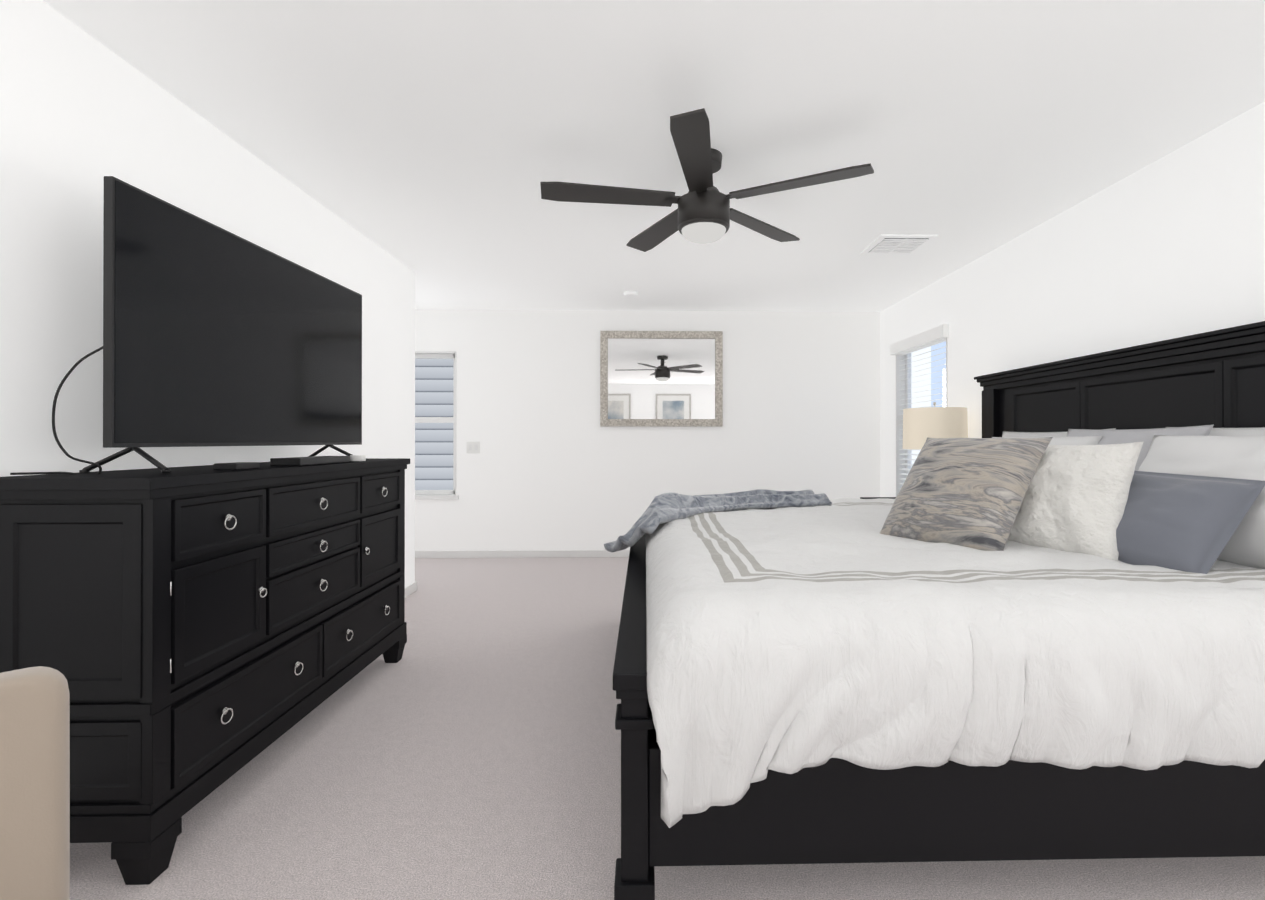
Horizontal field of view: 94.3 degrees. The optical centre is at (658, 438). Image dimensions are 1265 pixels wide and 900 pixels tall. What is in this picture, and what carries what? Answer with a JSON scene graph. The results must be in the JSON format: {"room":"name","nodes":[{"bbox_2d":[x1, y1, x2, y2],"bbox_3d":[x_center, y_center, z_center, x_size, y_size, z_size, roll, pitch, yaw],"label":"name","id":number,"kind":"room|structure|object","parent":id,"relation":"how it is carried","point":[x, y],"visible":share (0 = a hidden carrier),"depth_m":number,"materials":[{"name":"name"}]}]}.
{"room":"bedroom","nodes":[
{"label":"bedroom","id":0,"kind":"room"},
{"bbox_2d":[0,0,414,586],"bbox_3d":[-1.979,-0.070,1.298,0.150,2.590,6.950,0,0,-1],"label":"wall","id":1,"kind":"structure","parent":0,"point":[83,113],"depth_m":2.00,"materials":[{"name":"white paint"}]},
{"bbox_2d":[405,581,416,597],"bbox_3d":[-1.899,1.188,1.378,0.014,0.075,6.814,0,0,-1],"label":"baseboard","id":2,"kind":"structure","parent":1,"relation":"attached to","point":[410,589],"depth_m":4.66,"materials":[{"name":"white wood"}]},
{"bbox_2d":[415,309,879,550],"bbox_3d":[-0.589,-0.054,6.232,5.880,2.590,0.150,0,0,-1],"label":"wall","id":3,"kind":"structure","parent":0,"point":[553,464],"depth_m":6.16,"materials":[{"name":"white paint"}]},
{"bbox_2d":[415,351,458,499],"bbox_3d":[-2.558,-0.142,6.171,0.940,1.545,0.180,0,0,-1],"label":"window","id":4,"kind":"structure","parent":3,"relation":"in","point":[430,494],"depth_m":6.21,"materials":[{"name":"white"}]},
{"bbox_2d":[467,442,479,452],"bbox_3d":[-1.937,0.090,6.120,0.140,0.120,0.010,0,0,-1],"label":"switch plate","id":5,"kind":"object","parent":3,"relation":"attached to","point":[473,447],"visible":1,"depth_m":6.12,"materials":[{"name":"white plastic"}]},
{"bbox_2d":[415,550,629,557],"bbox_3d":[-0.527,1.203,6.145,5.700,0.075,0.017,0,0,-1],"label":"baseboard","id":6,"kind":"structure","parent":3,"relation":"attached to","point":[476,553],"depth_m":6.12,"materials":[{"name":"white wood"}]},
{"bbox_2d":[600,331,722,426],"bbox_3d":[0.029,-0.629,6.155,1.282,1.000,0.034,0,0,-1],"label":"mirror","id":7,"kind":"object","parent":3,"relation":"attached to","point":[661,378],"visible":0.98,"depth_m":6.15,"materials":[{"name":"silver glass"}]},
{"bbox_2d":[43,0,1264,311],"bbox_3d":[-0.417,-1.413,2.089,6.030,0.100,8.450,0,0,-1],"label":"ceiling","id":8,"kind":"structure","parent":0,"point":[431,144],"depth_m":2.46,"materials":[{"name":"white paint"}]},
{"bbox_2d":[624,291,637,297],"bbox_3d":[-0.260,-1.334,5.419,0.130,0.034,0.130,0,0,-1],"label":"smoke detector","id":9,"kind":"object","parent":8,"relation":"attached to","point":[630,294],"visible":1,"depth_m":5.38,"materials":[{"name":"white plastic"}]},
{"bbox_2d":[540,108,873,251],"bbox_3d":[0.185,-1.156,2.803,1.480,0.409,1.488,0,0,-1],"label":"fan","id":10,"kind":"object","parent":8,"relation":"hanging from","point":[704,213],"visible":1,"depth_m":2.72,"materials":[{"name":"black metal"}]},
{"bbox_2d":[860,234,937,254],"bbox_3d":[1.662,-1.346,4.084,0.380,0.018,0.380,0,0,-1],"label":"ceiling vent","id":11,"kind":"object","parent":8,"relation":"in","point":[896,244],"visible":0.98,"depth_m":4.04,"materials":[{"name":"white metal"}]},
{"bbox_2d":[70,557,1264,899],"bbox_3d":[-0.417,1.252,2.081,6.030,0.050,8.450,0,0,-1],"label":"floor","id":12,"kind":"structure","parent":0,"point":[468,747],"depth_m":1.97,"materials":[{"name":"carpet"}]},
{"bbox_2d":[0,666,69,899],"bbox_3d":[-1.119,0.817,0.627,0.761,0.814,0.700,0,0,44],"label":"chair","id":13,"kind":"object","parent":12,"relation":"on","point":[34,783],"visible":1,"depth_m":0.99,"materials":[{"name":"beige fabric"}]},
{"bbox_2d":[0,458,409,884],"bbox_3d":[-1.620,0.669,2.444,0.472,1.120,1.750,0,0,-1],"label":"dresser","id":14,"kind":"object","parent":12,"relation":"on","point":[194,635],"visible":1,"depth_m":1.72,"materials":[{"name":"black wood"}]},
{"bbox_2d":[10,176,361,474],"bbox_3d":[-1.682,-0.338,2.453,0.322,0.915,1.563,0,0,1],"label":"tv","id":15,"kind":"object","parent":14,"relation":"on","point":[214,335],"visible":0.9,"depth_m":2.17,"materials":[{"name":"black plastic"}]},
{"bbox_2d":[214,455,365,469],"bbox_3d":[-1.488,0.093,2.457,0.125,0.030,0.885,0,0,-1],"label":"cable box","id":16,"kind":"object","parent":14,"relation":"on","point":[302,461],"visible":1,"depth_m":2.34,"materials":[{"name":"black plastic"}]},
{"bbox_2d":[860,497,895,498],"bbox_3d":[2.001,0.858,4.505,0.703,0.755,0.670,0,0,-1],"label":"nightstand","id":17,"kind":"object","parent":12,"relation":"on","point":[877,497],"visible":0.02,"depth_m":4.81,"materials":[{"name":"black wood"}]},
{"bbox_2d":[903,402,967,448],"bbox_3d":[2.112,0.098,4.490,0.456,0.762,0.456,0,0,-1],"label":"lamp","id":18,"kind":"object","parent":17,"relation":"on","point":[920,425],"visible":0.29,"depth_m":4.31,"materials":[{"name":"beige fabric"}]},
{"bbox_2d":[604,321,1264,899],"bbox_3d":[1.065,0.395,2.771,2.699,1.670,2.752,0,0,-1],"label":"bed","id":19,"kind":"object","parent":12,"relation":"on","point":[1030,625],"visible":1,"depth_m":1.51,"materials":[{"name":"white fabric"}]},
{"bbox_2d":[604,489,831,551],"bbox_3d":[0.380,0.442,3.264,1.353,0.295,0.978,0,0,-1],"label":"throw blanket","id":20,"kind":"object","parent":19,"relation":"on","point":[669,511],"depth_m":3.12,"materials":[{"name":"grey fabric"}]},
{"bbox_2d":[646,498,1264,827],"bbox_3d":[1.118,0.664,2.771,2.359,0.562,2.753,0,0,-1],"label":"comforter","id":21,"kind":"object","parent":19,"relation":"on","point":[818,655],"depth_m":1.45,"materials":[{"name":"white fabric"}]},
{"bbox_2d":[880,437,1052,550],"bbox_3d":[1.221,0.213,2.387,0.213,0.560,0.540,42,-19,-23],"label":"pillow","id":22,"kind":"object","parent":19,"relation":"on","point":[969,494],"depth_m":2.25,"materials":[{"name":"grey fabric"}]},
{"bbox_2d":[992,436,1102,444],"bbox_3d":[1.990,0.210,3.266,0.234,0.520,0.950,30,0,1],"label":"pillow","id":23,"kind":"object","parent":19,"relation":"on","point":[1068,440],"depth_m":2.89,"materials":[{"name":"white fabric"}]},
{"bbox_2d":[1066,425,1213,470],"bbox_3d":[2.099,0.178,2.719,0.140,0.500,0.800,20,-1,-1],"label":"pillow","id":24,"kind":"object","parent":19,"relation":"on","point":[1089,436],"depth_m":2.62,"materials":[{"name":"grey fabric"}]},
{"bbox_2d":[1138,435,1264,568],"bbox_3d":[2.023,0.208,1.987,0.240,0.520,0.950,30,-4,-6],"label":"pillow","id":25,"kind":"object","parent":19,"relation":"on","point":[1243,457],"depth_m":2.02,"materials":[{"name":"white fabric"}]},
{"bbox_2d":[880,101,1264,496],"bbox_3d":[2.522,-0.067,2.154,0.150,2.590,8.450,0,0,-1],"label":"wall","id":26,"kind":"structure","parent":0,"point":[1171,245],"depth_m":3.13,"materials":[{"name":"white paint"}]},
{"bbox_2d":[890,324,948,496],"bbox_3d":[2.422,-0.147,5.343,0.200,1.590,1.050,0,0,-1],"label":"window","id":27,"kind":"structure","parent":26,"relation":"in","point":[902,350],"depth_m":5.73,"materials":[{"name":"white"}]},
{"label":"outside","id":28,"kind":"structure","parent":0,"visible":0},
{"bbox_2d":[415,359,452,489],"bbox_3d":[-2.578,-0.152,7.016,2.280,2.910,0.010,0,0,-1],"label":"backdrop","id":29,"kind":"structure","parent":28,"point":[434,441],"depth_m":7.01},
{"bbox_2d":[931,342,945,406],"bbox_3d":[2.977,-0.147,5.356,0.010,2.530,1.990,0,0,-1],"label":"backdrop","id":30,"kind":"structure","parent":28,"point":[939,378],"depth_m":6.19,"materials":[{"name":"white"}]}
]}

